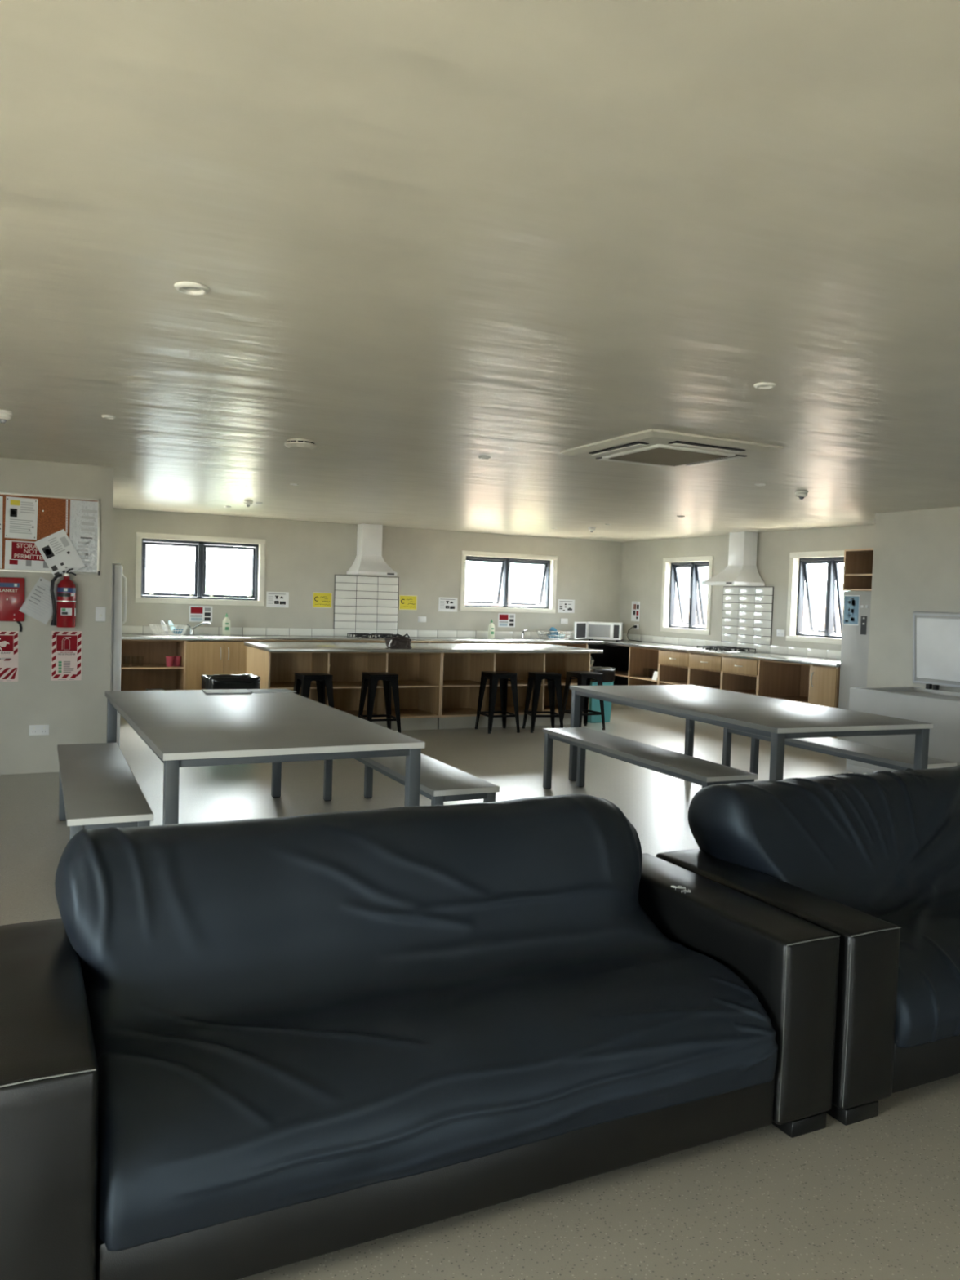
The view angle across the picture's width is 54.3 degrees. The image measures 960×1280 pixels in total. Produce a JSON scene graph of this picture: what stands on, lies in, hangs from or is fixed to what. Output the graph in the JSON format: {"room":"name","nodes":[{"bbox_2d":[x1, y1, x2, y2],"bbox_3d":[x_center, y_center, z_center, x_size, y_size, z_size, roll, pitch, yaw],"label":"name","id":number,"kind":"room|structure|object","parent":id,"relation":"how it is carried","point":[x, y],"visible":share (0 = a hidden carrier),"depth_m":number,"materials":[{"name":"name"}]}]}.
{"room":"communal kitchen lounge","nodes":[
{"label":"communal kitchen lounge","id":0,"kind":"room"},
{"bbox_2d":[0,457,113,774],"bbox_3d":[-4.678,-0.184,6.614,3.865,2.400,0.090,1,3,-26],"label":"wall","id":1,"kind":"structure","parent":0,"point":[74,711],"depth_m":7.27,"materials":[{"name":"paint"}]},
{"bbox_2d":[0,631,18,681],"bbox_3d":[-3.615,0.124,7.103,0.200,0.385,0.005,1,3,-26],"label":"safety sign","id":2,"kind":"object","parent":1,"relation":"attached to","point":[9,640],"visible":1,"depth_m":7.12,"materials":[{"name":"red"}]},
{"bbox_2d":[0,577,25,631],"bbox_3d":[-3.616,-0.269,7.064,0.325,0.413,0.031,1,3,-26],"label":"case","id":3,"kind":"object","parent":1,"relation":"attached to","point":[11,588],"visible":1,"depth_m":7.08,"materials":[{"name":"red plastic"}]},
{"bbox_2d":[18,576,57,624],"bbox_3d":[-3.347,-0.301,7.175,0.334,0.367,0.002,1,3,-26],"label":"leaflet","id":4,"kind":"object","parent":1,"relation":"attached to","point":[37,605],"visible":0.93,"depth_m":7.17,"materials":[{"name":"grey paper"}]},
{"bbox_2d":[29,724,48,735],"bbox_3d":[-3.407,0.696,7.235,0.140,0.080,0.014,1,3,-26],"label":"power outlet","id":5,"kind":"object","parent":1,"relation":"attached to","point":[34,730],"visible":1,"depth_m":7.23,"materials":[{"name":"white plastic"}]},
{"bbox_2d":[0,491,100,575],"bbox_3d":[-3.517,-0.813,7.086,1.196,0.597,0.024,1,3,-26],"label":"notice board","id":6,"kind":"object","parent":1,"relation":"attached to","point":[52,520],"depth_m":7.18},
{"bbox_2d":[0,496,2,568],"bbox_3d":[-3.688,-0.810,7.000,0.210,0.540,0.002,1,3,-26],"label":"notice sheet","id":7,"kind":"object","parent":6,"relation":"attached to","point":[1,497],"visible":1,"depth_m":7.04,"materials":[{"name":"paper"}]},
{"bbox_2d":[4,496,38,539],"bbox_3d":[-3.477,-0.923,7.098,0.218,0.310,0.002,2,2,-26],"label":"notice sheet","id":8,"kind":"object","parent":6,"relation":"attached to","point":[21,513],"visible":1,"depth_m":7.10,"materials":[{"name":"paper"}]},
{"bbox_2d":[4,540,50,570],"bbox_3d":[-3.442,-0.640,7.131,0.315,0.220,0.003,2,2,-26],"label":"notice","id":9,"kind":"object","parent":6,"relation":"attached to","point":[19,555],"visible":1,"depth_m":7.12,"materials":[{"name":"paper"}]},
{"bbox_2d":[34,528,84,579],"bbox_3d":[-3.239,-0.660,7.216,0.361,0.394,0.002,1,3,-26],"label":"leaflet","id":10,"kind":"object","parent":6,"relation":"attached to","point":[57,550],"visible":1,"depth_m":7.21,"materials":[{"name":"paper"}]},
{"bbox_2d":[69,499,97,572],"bbox_3d":[-3.087,-0.806,7.297,0.205,0.555,0.002,1,2,-26],"label":"notice sheet","id":11,"kind":"object","parent":6,"relation":"attached to","point":[83,526],"visible":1,"depth_m":7.30,"materials":[{"name":"paper"}]},
{"bbox_2d":[49,568,76,627],"bbox_3d":[-3.203,-0.327,7.195,0.186,0.458,0.154,1,3,-26],"label":"fire extinguisher","id":12,"kind":"object","parent":1,"relation":"attached to","point":[64,611],"visible":1,"depth_m":7.15,"materials":[{"name":"red metal"}]},
{"bbox_2d":[60,602,74,616],"bbox_3d":[-3.152,-0.232,7.153,0.100,0.105,0.021,0,3,-32],"label":"label","id":13,"kind":"object","parent":12,"relation":"attached to","point":[67,609],"depth_m":7.14,"materials":[{"name":"paper"}]},
{"bbox_2d":[51,631,81,680],"bbox_3d":[-3.222,0.123,7.296,0.215,0.385,0.006,1,3,-26],"label":"safety sign","id":14,"kind":"object","parent":1,"relation":"attached to","point":[66,646],"visible":1,"depth_m":7.30,"materials":[{"name":"red"}]},
{"bbox_2d":[95,606,106,621],"bbox_3d":[-2.992,-0.204,7.386,0.075,0.115,0.015,1,3,-26],"label":"light switch","id":15,"kind":"object","parent":1,"relation":"attached to","point":[100,611],"visible":1,"depth_m":7.38,"materials":[{"name":"white plastic"}]},
{"bbox_2d":[111,507,622,638],"bbox_3d":[-1.545,-0.349,12.709,8.477,2.400,0.140,1,3,-26],"label":"wall","id":16,"kind":"structure","parent":0,"point":[303,558],"depth_m":12.52,"materials":[{"name":"paint"}]},
{"bbox_2d":[135,532,265,605],"bbox_3d":[-3.492,-0.873,11.720,1.560,0.850,0.176,1,3,-26],"label":"window","id":17,"kind":"structure","parent":16,"relation":"in","point":[200,543],"depth_m":11.72,"materials":[{"name":"paint"}]},
{"bbox_2d":[189,605,212,622],"bbox_3d":[-3.481,-0.325,11.675,0.280,0.200,0.002,1,3,-26],"label":"notice","id":18,"kind":"object","parent":16,"relation":"attached to","point":[197,613],"visible":1,"depth_m":11.67,"materials":[{"name":"paper"}]},
{"bbox_2d":[266,591,288,607],"bbox_3d":[-2.613,-0.521,12.091,0.290,0.200,0.002,1,3,-26],"label":"notice","id":19,"kind":"object","parent":16,"relation":"attached to","point":[273,599],"visible":1,"depth_m":12.09,"materials":[{"name":"paper"}]},
{"bbox_2d":[312,592,332,608],"bbox_3d":[-2.079,-0.525,12.353,0.262,0.200,0.010,1,3,-26],"label":"notice","id":20,"kind":"object","parent":16,"relation":"attached to","point":[324,600],"visible":1,"depth_m":12.36,"materials":[{"name":"yellow paper"}]},
{"bbox_2d":[121,574,586,639],"bbox_3d":[-1.570,-0.456,12.604,8.297,0.818,0.014,1,3,-26],"label":"tile backsplash","id":21,"kind":"structure","parent":16,"relation":"attached to","point":[362,604],"depth_m":12.59,"materials":[{"name":"grey tile"}]},
{"bbox_2d":[346,523,397,576],"bbox_3d":[-1.421,-1.192,12.366,0.540,0.677,0.463,1,3,-26],"label":"range hood","id":22,"kind":"object","parent":16,"relation":"attached to","point":[369,561],"visible":1,"depth_m":12.35,"materials":[{"name":"white metal"}]},
{"bbox_2d":[399,595,417,609],"bbox_3d":[-0.990,-0.514,12.890,0.262,0.200,0.010,1,3,-26],"label":"notice","id":23,"kind":"object","parent":16,"relation":"attached to","point":[406,602],"visible":1,"depth_m":12.89,"materials":[{"name":"yellow paper"}]},
{"bbox_2d":[438,596,457,611],"bbox_3d":[-0.448,-0.499,13.160,0.290,0.200,0.002,1,3,-26],"label":"notice","id":24,"kind":"object","parent":16,"relation":"attached to","point":[445,604],"visible":1,"depth_m":13.16,"materials":[{"name":"paper"}]},
{"bbox_2d":[497,613,515,626],"bbox_3d":[0.388,-0.286,13.585,0.280,0.200,0.002,1,3,-26],"label":"notice","id":25,"kind":"object","parent":16,"relation":"attached to","point":[504,620],"visible":1,"depth_m":13.58,"materials":[{"name":"paper"}]},
{"bbox_2d":[459,550,557,613],"bbox_3d":[0.372,-0.837,13.692,1.565,0.850,0.291,1,3,-26],"label":"window","id":26,"kind":"structure","parent":16,"relation":"in","point":[550,562],"depth_m":13.67,"materials":[{"name":"paint"}]},
{"bbox_2d":[557,599,574,613],"bbox_3d":[1.292,-0.506,14.018,0.290,0.200,0.002,1,3,-26],"label":"notice","id":27,"kind":"object","parent":16,"relation":"attached to","point":[565,606],"visible":1,"depth_m":14.02,"materials":[{"name":"paper"}]},
{"bbox_2d":[0,0,959,542],"bbox_3d":[0.455,-1.205,5.018,12.037,0.100,15.913,1,3,-26],"label":"ceiling","id":28,"kind":"structure","parent":0,"point":[427,239],"depth_m":2.57,"materials":[{"name":"paint"}]},
{"bbox_2d":[0,409,13,423],"bbox_3d":[-2.622,-1.225,5.144,0.100,0.064,0.100,1,3,-26],"label":"detector","id":29,"kind":"object","parent":28,"relation":"attached to","point":[5,415],"visible":1,"depth_m":5.12,"materials":[{"name":"white plastic"}]},
{"bbox_2d":[173,281,208,295],"bbox_3d":[-0.905,-1.102,2.939,0.106,0.011,0.106,1,3,-26],"label":"recessed light","id":30,"kind":"object","parent":28,"relation":"in","point":[187,287],"visible":1,"depth_m":2.93,"materials":[{"name":"white plastic"}]},
{"bbox_2d":[284,438,315,450],"bbox_3d":[-1.116,-1.214,5.821,0.200,0.050,0.200,1,3,-26],"label":"smoke detector","id":31,"kind":"object","parent":28,"relation":"attached to","point":[301,444],"visible":1,"depth_m":5.76,"materials":[{"name":"beige plastic"}]},
{"bbox_2d":[560,428,783,467],"bbox_3d":[1.140,-1.135,5.699,0.950,0.055,0.950,1,3,-27],"label":"air conditioner","id":32,"kind":"object","parent":28,"relation":"attached to","point":[650,447],"visible":1,"depth_m":5.48,"materials":[{"name":"beige plastic"}]},
{"bbox_2d":[608,447,727,466],"bbox_3d":[1.139,-1.110,5.700,0.510,0.005,0.510,1,3,-27],"label":"grille","id":33,"kind":"object","parent":32,"relation":"attached to","point":[668,456],"depth_m":5.65,"materials":[{"name":"white plastic"}]},
{"bbox_2d":[753,382,775,389],"bbox_3d":[1.211,-1.080,3.984,0.090,0.011,0.090,1,3,-26],"label":"recessed light","id":34,"kind":"object","parent":28,"relation":"in","point":[765,385],"visible":1,"depth_m":3.96,"materials":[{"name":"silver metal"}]},
{"bbox_2d":[0,703,959,1279],"bbox_3d":[0.422,1.287,5.260,11.837,0.100,15.713,1,3,-26],"label":"floor","id":35,"kind":"structure","parent":0,"point":[877,1197],"depth_m":2.43,"materials":[{"name":"plastic"}]},
{"bbox_2d":[57,742,153,839],"bbox_3d":[-2.034,0.939,4.967,0.347,0.467,2.062,1,3,-25],"label":"bench","id":36,"kind":"object","parent":35,"relation":"on","point":[98,788],"visible":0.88,"depth_m":4.58,"materials":[{"name":"grey laminate"}]},
{"bbox_2d":[110,562,127,747],"bbox_3d":[-3.326,0.183,7.738,0.710,1.655,0.620,1,3,-26],"label":"fridge","id":37,"kind":"object","parent":35,"relation":"on","point":[117,569],"visible":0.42,"depth_m":7.57,"materials":[{"name":"white metal"}]},
{"bbox_2d":[120,640,186,690],"bbox_3d":[-4.061,0.413,11.107,1.000,0.858,0.580,1,3,-26],"label":"base cabinet","id":38,"kind":"object","parent":35,"relation":"on","point":[154,673],"visible":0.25,"depth_m":11.38,"materials":[{"name":"brown wood"}]},
{"bbox_2d":[120,663,182,667],"bbox_3d":[-4.057,0.312,11.102,0.966,0.018,0.547,1,3,-26],"label":"shelf","id":39,"kind":"object","parent":38,"relation":"attached to","point":[130,665],"depth_m":11.13,"materials":[{"name":"brown wood"}]},
{"bbox_2d":[185,640,260,689],"bbox_3d":[-3.206,0.423,11.501,0.878,0.858,0.630,1,3,-26],"label":"base cabinet","id":40,"kind":"object","parent":35,"relation":"on","point":[202,657],"visible":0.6,"depth_m":11.18,"materials":[{"name":"brown wood"}]},
{"bbox_2d":[200,673,260,689],"bbox_3d":[-2.405,0.659,9.012,0.511,0.652,0.387,0,3,-30],"label":"rubbish bin","id":41,"kind":"object","parent":35,"relation":"on","point":[250,681],"visible":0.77,"depth_m":8.86,"materials":[{"name":"black plastic"}]},
{"bbox_2d":[105,688,425,825],"bbox_3d":[-1.374,0.793,5.299,1.182,0.770,2.552,1,3,-27],"label":"dining table","id":42,"kind":"object","parent":35,"relation":"on","point":[184,728],"visible":0.84,"depth_m":4.59,"materials":[{"name":"grey laminate"}]},
{"bbox_2d":[201,688,252,693],"bbox_3d":[-1.709,0.348,6.323,0.300,0.010,0.220,1,3,-23],"label":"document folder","id":43,"kind":"object","parent":42,"relation":"on","point":[207,691],"visible":1,"depth_m":6.28,"materials":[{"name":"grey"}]},
{"bbox_2d":[248,688,296,693],"bbox_3d":[-1.449,0.352,6.485,0.296,0.003,0.210,0,3,-32],"label":"paper sheet","id":44,"kind":"object","parent":42,"relation":"on","point":[259,691],"visible":0.86,"depth_m":6.47,"materials":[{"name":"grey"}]},
{"bbox_2d":[293,672,333,707],"bbox_3d":[-1.683,0.666,9.425,0.384,0.652,0.384,0,3,-28],"label":"bar stool","id":45,"kind":"object","parent":35,"relation":"on","point":[303,679],"visible":0.52,"depth_m":9.34,"materials":[{"name":"black metal"}]},
{"bbox_2d":[246,645,442,730],"bbox_3d":[-1.510,0.526,10.328,1.908,0.860,1.022,1,3,-26],"label":"base cabinet","id":46,"kind":"object","parent":35,"relation":"on","point":[420,673],"visible":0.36,"depth_m":10.33,"materials":[{"name":"brown wood"}]},
{"bbox_2d":[270,681,325,688],"bbox_3d":[-1.991,0.479,9.866,0.598,0.016,0.580,1,3,-26],"label":"shelf","id":47,"kind":"object","parent":46,"relation":"attached to","point":[273,684],"depth_m":9.81,"materials":[{"name":"brown wood"}]},
{"bbox_2d":[332,681,383,687],"bbox_3d":[-1.426,0.485,10.145,0.627,0.016,0.580,1,3,-26],"label":"shelf","id":48,"kind":"object","parent":46,"relation":"attached to","point":[335,684],"depth_m":10.10,"materials":[{"name":"brown wood"}]},
{"bbox_2d":[398,680,438,685],"bbox_3d":[-0.855,0.491,10.427,0.611,0.016,0.580,1,3,-26],"label":"shelf","id":49,"kind":"object","parent":46,"relation":"attached to","point":[400,682],"depth_m":10.45,"materials":[{"name":"brown wood"}]},
{"bbox_2d":[358,671,400,733],"bbox_3d":[-1.046,0.672,9.740,0.384,0.652,0.384,1,3,-23],"label":"bar stool","id":50,"kind":"object","parent":35,"relation":"on","point":[390,680],"visible":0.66,"depth_m":9.65,"materials":[{"name":"black metal"}]},
{"bbox_2d":[323,753,499,805],"bbox_3d":[-0.512,0.952,5.786,0.377,0.465,2.022,1,3,-26],"label":"bench","id":51,"kind":"object","parent":35,"relation":"on","point":[441,782],"visible":0.52,"depth_m":5.24,"materials":[{"name":"grey laminate"}]},
{"bbox_2d":[0,853,839,1279],"bbox_3d":[-0.147,0.986,2.542,2.125,0.700,0.911,1,3,-26],"label":"sofa","id":52,"kind":"object","parent":35,"relation":"on","point":[49,1070],"visible":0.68,"depth_m":2.09,"materials":[{"name":"black leather"}]},
{"bbox_2d":[54,794,777,1251],"bbox_3d":[-0.165,0.833,2.530,1.786,0.638,0.945,1,3,-26],"label":"sofa cushion","id":53,"kind":"object","parent":52,"relation":"on","point":[289,1011],"visible":1,"depth_m":2.34,"materials":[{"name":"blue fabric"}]},
{"bbox_2d":[475,671,519,733],"bbox_3d":[0.200,0.684,10.378,0.384,0.652,0.384,1,3,-24],"label":"bar stool","id":54,"kind":"object","parent":35,"relation":"on","point":[494,677],"visible":1,"depth_m":10.29,"materials":[{"name":"black metal"}]},
{"bbox_2d":[437,653,591,728],"bbox_3d":[0.213,0.544,11.179,1.930,0.860,1.022,1,3,-26],"label":"base cabinet","id":55,"kind":"object","parent":35,"relation":"on","point":[461,673],"visible":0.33,"depth_m":11.03,"materials":[{"name":"brown wood"}]},
{"bbox_2d":[244,641,603,653],"bbox_3d":[-0.583,0.088,10.705,3.945,0.038,1.200,1,3,-26],"label":"countertop","id":56,"kind":"structure","parent":55,"relation":"on","point":[271,646],"depth_m":10.33,"materials":[{"name":"metal"}]},
{"bbox_2d":[384,633,412,648],"bbox_3d":[-0.871,0.006,10.086,0.278,0.160,0.230,1,3,-26],"label":"cloth bag","id":57,"kind":"object","parent":56,"relation":"on","point":[397,641],"visible":1,"depth_m":10.01,"materials":[{"name":"black fabric"}]},
{"bbox_2d":[442,680,488,685],"bbox_3d":[-0.267,0.497,10.717,0.623,0.016,0.580,1,3,-26],"label":"shelf","id":58,"kind":"object","parent":55,"relation":"attached to","point":[446,682],"depth_m":10.70,"materials":[{"name":"brown wood"}]},
{"bbox_2d":[497,680,527,684],"bbox_3d":[0.311,0.503,11.002,0.632,0.016,0.580,1,3,-26],"label":"shelf","id":59,"kind":"object","parent":55,"relation":"attached to","point":[518,682],"depth_m":10.97,"materials":[{"name":"brown wood"}]},
{"bbox_2d":[544,679,577,684],"bbox_3d":[0.881,0.508,11.284,0.603,0.016,0.580,1,3,-26],"label":"shelf","id":60,"kind":"object","parent":55,"relation":"attached to","point":[573,681],"depth_m":11.31,"materials":[{"name":"brown wood"}]},
{"bbox_2d":[522,671,563,733],"bbox_3d":[0.715,0.695,10.509,0.384,0.652,0.384,1,3,-12],"label":"bar stool","id":61,"kind":"object","parent":35,"relation":"on","point":[535,678],"visible":0.9,"depth_m":10.38,"materials":[{"name":"black metal"}]},
{"bbox_2d":[499,643,587,648],"bbox_3d":[0.775,0.463,13.494,1.430,0.858,0.580,1,3,-26],"label":"base cabinet","id":62,"kind":"object","parent":35,"relation":"on","point":[583,646],"visible":0.12,"depth_m":13.46,"materials":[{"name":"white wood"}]},
{"bbox_2d":[562,671,604,729],"bbox_3d":[1.190,0.698,10.789,0.384,0.652,0.384,0,3,-30],"label":"bar stool","id":63,"kind":"object","parent":35,"relation":"on","point":[583,677],"visible":0.83,"depth_m":10.72,"materials":[{"name":"black metal"}]},
{"bbox_2d":[587,666,615,723],"bbox_3d":[1.418,0.664,11.480,0.389,0.670,0.325,0,3,-31],"label":"rubbish bin","id":64,"kind":"object","parent":35,"relation":"on","point":[608,673],"visible":0.52,"depth_m":11.36,"materials":[{"name":"teal plastic"}]},
{"bbox_2d":[587,644,631,707],"bbox_3d":[1.979,0.490,13.740,0.940,0.858,1.205,1,3,-26],"label":"base cabinet","id":65,"kind":"object","parent":35,"relation":"on","point":[615,656],"visible":0.23,"depth_m":14.34,"materials":[{"name":"laminate"}]},
{"bbox_2d":[121,634,840,667],"bbox_3d":[-0.486,0.104,10.416,8.313,0.040,4.921,1,3,-26],"label":"countertop","id":66,"kind":"structure","parent":65,"relation":"on","point":[757,655],"depth_m":11.77,"materials":[{"name":"metal"}]},
{"bbox_2d":[151,634,237,636],"bbox_3d":[-3.459,-0.055,11.366,0.960,0.007,0.460,1,3,-26],"label":"sink","id":67,"kind":"object","parent":66,"relation":"in","point":[160,635],"visible":0.98,"depth_m":11.27,"materials":[{"name":"metal"}]},
{"bbox_2d":[149,624,188,635],"bbox_3d":[-3.731,-0.120,11.217,0.407,0.120,0.348,1,3,-26],"label":"dish rack","id":68,"kind":"object","parent":67,"relation":"on","point":[153,625],"visible":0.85,"depth_m":11.12,"materials":[{"name":"white plastic"}]},
{"bbox_2d":[222,613,230,635],"bbox_3d":[-3.171,-0.200,11.710,0.100,0.272,0.067,1,3,-26],"label":"detergent bottle","id":69,"kind":"object","parent":67,"relation":"on","point":[226,622],"visible":1,"depth_m":11.69,"materials":[{"name":"plastic"}]},
{"bbox_2d":[346,633,395,639],"bbox_3d":[-1.392,-0.054,12.352,0.620,0.051,0.500,1,3,-26],"label":"gas hob","id":70,"kind":"object","parent":66,"relation":"in","point":[383,636],"visible":0.91,"depth_m":12.23,"materials":[{"name":"metal"}]},
{"bbox_2d":[494,637,564,640],"bbox_3d":[0.683,-0.013,13.411,0.960,0.007,0.460,1,3,-26],"label":"sink","id":71,"kind":"object","parent":66,"relation":"in","point":[503,638],"visible":0.82,"depth_m":13.35,"materials":[{"name":"metal"}]},
{"bbox_2d":[535,630,573,639],"bbox_3d":[1.075,-0.071,13.567,0.427,0.120,0.348,1,3,-26],"label":"dish rack","id":72,"kind":"object","parent":71,"relation":"on","point":[543,631],"visible":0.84,"depth_m":13.49,"materials":[{"name":"metal"}]},
{"bbox_2d":[573,621,641,641],"bbox_3d":[1.822,-0.128,13.876,1.098,0.270,0.541,1,3,-15],"label":"microwave","id":73,"kind":"object","parent":66,"relation":"on","point":[595,630],"visible":1,"depth_m":13.71,"materials":[{"name":"white metal"}]},
{"bbox_2d":[694,645,757,652],"bbox_3d":[3.093,0.112,11.782,0.500,0.051,0.620,1,3,-26],"label":"gas hob","id":74,"kind":"object","parent":66,"relation":"in","point":[722,648],"visible":1,"depth_m":11.65,"materials":[{"name":"metal"}]},
{"bbox_2d":[627,646,660,713],"bbox_3d":[2.524,0.541,12.954,0.659,0.858,0.683,1,3,-26],"label":"base cabinet","id":75,"kind":"object","parent":35,"relation":"on","point":[642,662],"visible":0.38,"depth_m":13.17,"materials":[{"name":"brown wood"}]},
{"bbox_2d":[542,727,758,848],"bbox_3d":[1.060,0.974,6.421,0.372,0.466,2.042,1,3,-24],"label":"bench","id":76,"kind":"object","parent":35,"relation":"on","point":[705,773],"visible":0.8,"depth_m":6.27,"materials":[{"name":"grey laminate"}]},
{"bbox_2d":[657,649,689,715],"bbox_3d":[2.793,0.575,12.356,0.707,0.858,0.621,1,3,-26],"label":"base cabinet","id":77,"kind":"object","parent":35,"relation":"on","point":[673,668],"visible":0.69,"depth_m":12.43,"materials":[{"name":"brown wood"}]},
{"bbox_2d":[688,653,722,688],"bbox_3d":[3.068,0.608,11.799,0.707,0.858,0.616,1,3,-26],"label":"base cabinet","id":78,"kind":"object","parent":35,"relation":"on","point":[704,670],"visible":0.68,"depth_m":11.87,"materials":[{"name":"brown wood"}]},
{"bbox_2d":[720,656,758,695],"bbox_3d":[3.341,0.641,11.243,0.707,0.858,0.616,1,3,-26],"label":"base cabinet","id":79,"kind":"object","parent":35,"relation":"on","point":[738,674],"visible":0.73,"depth_m":11.30,"materials":[{"name":"brown wood"}]},
{"bbox_2d":[568,684,933,781],"bbox_3d":[1.751,0.829,6.718,1.202,0.772,2.502,1,3,-23],"label":"dining table","id":80,"kind":"object","parent":35,"relation":"on","point":[780,720],"visible":0.79,"depth_m":6.15,"materials":[{"name":"grey laminate"}]},
{"bbox_2d":[757,659,811,703],"bbox_3d":[3.677,0.678,10.618,0.659,0.858,0.796,1,3,-26],"label":"base cabinet","id":81,"kind":"object","parent":35,"relation":"on","point":[787,681],"visible":0.26,"depth_m":10.94,"materials":[{"name":"brown wood"}]},
{"bbox_2d":[766,695,808,703],"bbox_3d":[3.676,0.687,10.618,0.626,0.018,0.762,1,3,-26],"label":"shelf","id":82,"kind":"object","parent":81,"relation":"attached to","point":[803,699],"depth_m":10.79,"materials":[{"name":"brown wood"}]},
{"bbox_2d":[655,848,959,1125],"bbox_3d":[1.781,1.006,3.477,2.125,0.700,0.911,1,3,-26],"label":"sofa","id":83,"kind":"object","parent":35,"relation":"on","point":[869,1067],"visible":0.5,"depth_m":2.67,"materials":[{"name":"black leather"}]},
{"bbox_2d":[687,764,959,1048],"bbox_3d":[1.746,0.850,3.454,1.829,0.645,0.938,1,3,-26],"label":"sofa cushion","id":84,"kind":"object","parent":83,"relation":"on","point":[883,845],"visible":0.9,"depth_m":3.31,"materials":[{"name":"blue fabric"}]},
{"bbox_2d":[808,665,839,738],"bbox_3d":[3.911,0.709,10.085,0.709,0.858,0.361,1,3,-26],"label":"base cabinet","id":85,"kind":"object","parent":35,"relation":"on","point":[824,686],"visible":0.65,"depth_m":9.91,"materials":[{"name":"brown wood"}]},
{"bbox_2d":[721,726,956,773],"bbox_3d":[2.598,0.994,7.078,0.372,0.466,2.002,1,3,-23],"label":"bench","id":86,"kind":"object","parent":35,"relation":"on","point":[873,755],"visible":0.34,"depth_m":6.80,"materials":[{"name":"grey laminate"}]},
{"bbox_2d":[836,591,871,740],"bbox_3d":[4.157,0.325,9.648,0.636,1.638,0.565,1,3,-26],"label":"fridge","id":87,"kind":"object","parent":35,"relation":"on","point":[855,638],"visible":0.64,"depth_m":9.59,"materials":[{"name":"white metal"}]},
{"bbox_2d":[843,595,860,625],"bbox_3d":[3.821,-0.307,9.632,0.002,0.310,0.200,1,3,-26],"label":"notice","id":88,"kind":"object","parent":87,"relation":"attached to","point":[851,602],"visible":1,"depth_m":9.63,"materials":[{"name":"paper"}]},
{"bbox_2d":[842,548,873,591],"bbox_3d":[4.190,-0.708,9.614,0.636,0.425,0.575,1,3,-26],"label":"shelf box","id":89,"kind":"object","parent":87,"relation":"on","point":[858,563],"visible":0.38,"depth_m":9.78,"materials":[{"name":"brown wood"}]},
{"bbox_2d":[845,611,959,773],"bbox_3d":[4.006,0.511,7.692,0.834,1.466,1.685,1,3,-26],"label":"chest freezer","id":90,"kind":"object","parent":35,"relation":"on","point":[935,635],"visible":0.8,"depth_m":8.13,"materials":[{"name":"white metal"}]},
{"bbox_2d":[619,524,874,659],"bbox_3d":[3.444,-0.162,12.019,0.140,2.400,5.523,1,3,-26],"label":"wall","id":91,"kind":"structure","parent":0,"point":[642,575],"depth_m":12.44,"materials":[{"name":"paint"}]},
{"bbox_2d":[631,601,639,621],"bbox_3d":[2.341,-0.431,14.092,0.002,0.300,0.210,1,3,-26],"label":"notice","id":92,"kind":"object","parent":91,"relation":"attached to","point":[635,613],"visible":1,"depth_m":14.09,"materials":[{"name":"paper"}]},
{"bbox_2d":[660,555,713,635],"bbox_3d":[3.000,-0.623,13.094,0.320,1.060,1.070,1,3,-26],"label":"window","id":93,"kind":"structure","parent":91,"relation":"in","point":[670,565],"depth_m":13.17,"materials":[{"name":"paint"}]},
{"bbox_2d":[621,586,840,659],"bbox_3d":[3.252,-0.288,12.236,0.014,0.818,4.905,1,3,-26],"label":"tile backsplash","id":94,"kind":"structure","parent":91,"relation":"attached to","point":[747,611],"depth_m":11.91,"materials":[{"name":"grey tile"}]},
{"bbox_2d":[702,531,764,586],"bbox_3d":[3.195,-1.021,11.788,0.493,0.677,0.600,1,3,-26],"label":"range hood","id":95,"kind":"object","parent":91,"relation":"attached to","point":[741,570],"visible":1,"depth_m":11.72,"materials":[{"name":"white metal"}]},
{"bbox_2d":[786,550,844,644],"bbox_3d":[4.091,-0.493,10.882,0.320,1.060,1.070,1,3,-26],"label":"window","id":96,"kind":"structure","parent":91,"relation":"in","point":[798,562],"depth_m":11.11,"materials":[{"name":"paint"}]},
{"bbox_2d":[866,506,959,692],"bbox_3d":[6.378,0.239,4.885,0.907,2.400,9.890,1,3,-26],"label":"wall partition","id":97,"kind":"structure","parent":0,"point":[916,559],"depth_m":8.74,"materials":[{"name":"paint"}]},
{"label":"outside","id":98,"kind":"structure","parent":0,"visible":0},
{"bbox_2d":[231,554,844,602],"bbox_3d":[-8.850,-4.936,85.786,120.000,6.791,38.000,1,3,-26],"label":"window panes","id":99,"kind":"object","parent":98,"point":[481,577],"visible":0.04,"depth_m":83.00,"materials":[{"name":"glass"}]},
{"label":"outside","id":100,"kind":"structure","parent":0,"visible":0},
{"bbox_3d":[3.358,1.370,10.111,75.000,0.200,75.000,1,3,-26],"label":"paving","id":101,"kind":"object","parent":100,"visible":0},
{"bbox_2d":[145,541,233,597],"bbox_3d":[-8.374,-1.208,16.023,7.950,3.700,6.000,1,3,-26],"label":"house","id":102,"kind":"structure","parent":101,"relation":"on","point":[171,567],"depth_m":15.01,"materials":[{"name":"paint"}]},
{"bbox_2d":[464,591,545,606],"bbox_3d":[2.724,-0.152,22.044,16.000,1.770,0.070,1,3,-26],"label":"fence","id":103,"kind":"object","parent":101,"relation":"on","point":[534,598],"visible":0.03,"depth_m":20.85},
{"bbox_2d":[674,598,843,635],"bbox_3d":[7.317,0.330,14.250,0.070,1.770,16.000,1,3,-26],"label":"fence","id":104,"kind":"object","parent":101,"relation":"on","point":[818,609],"visible":0.09,"depth_m":16.99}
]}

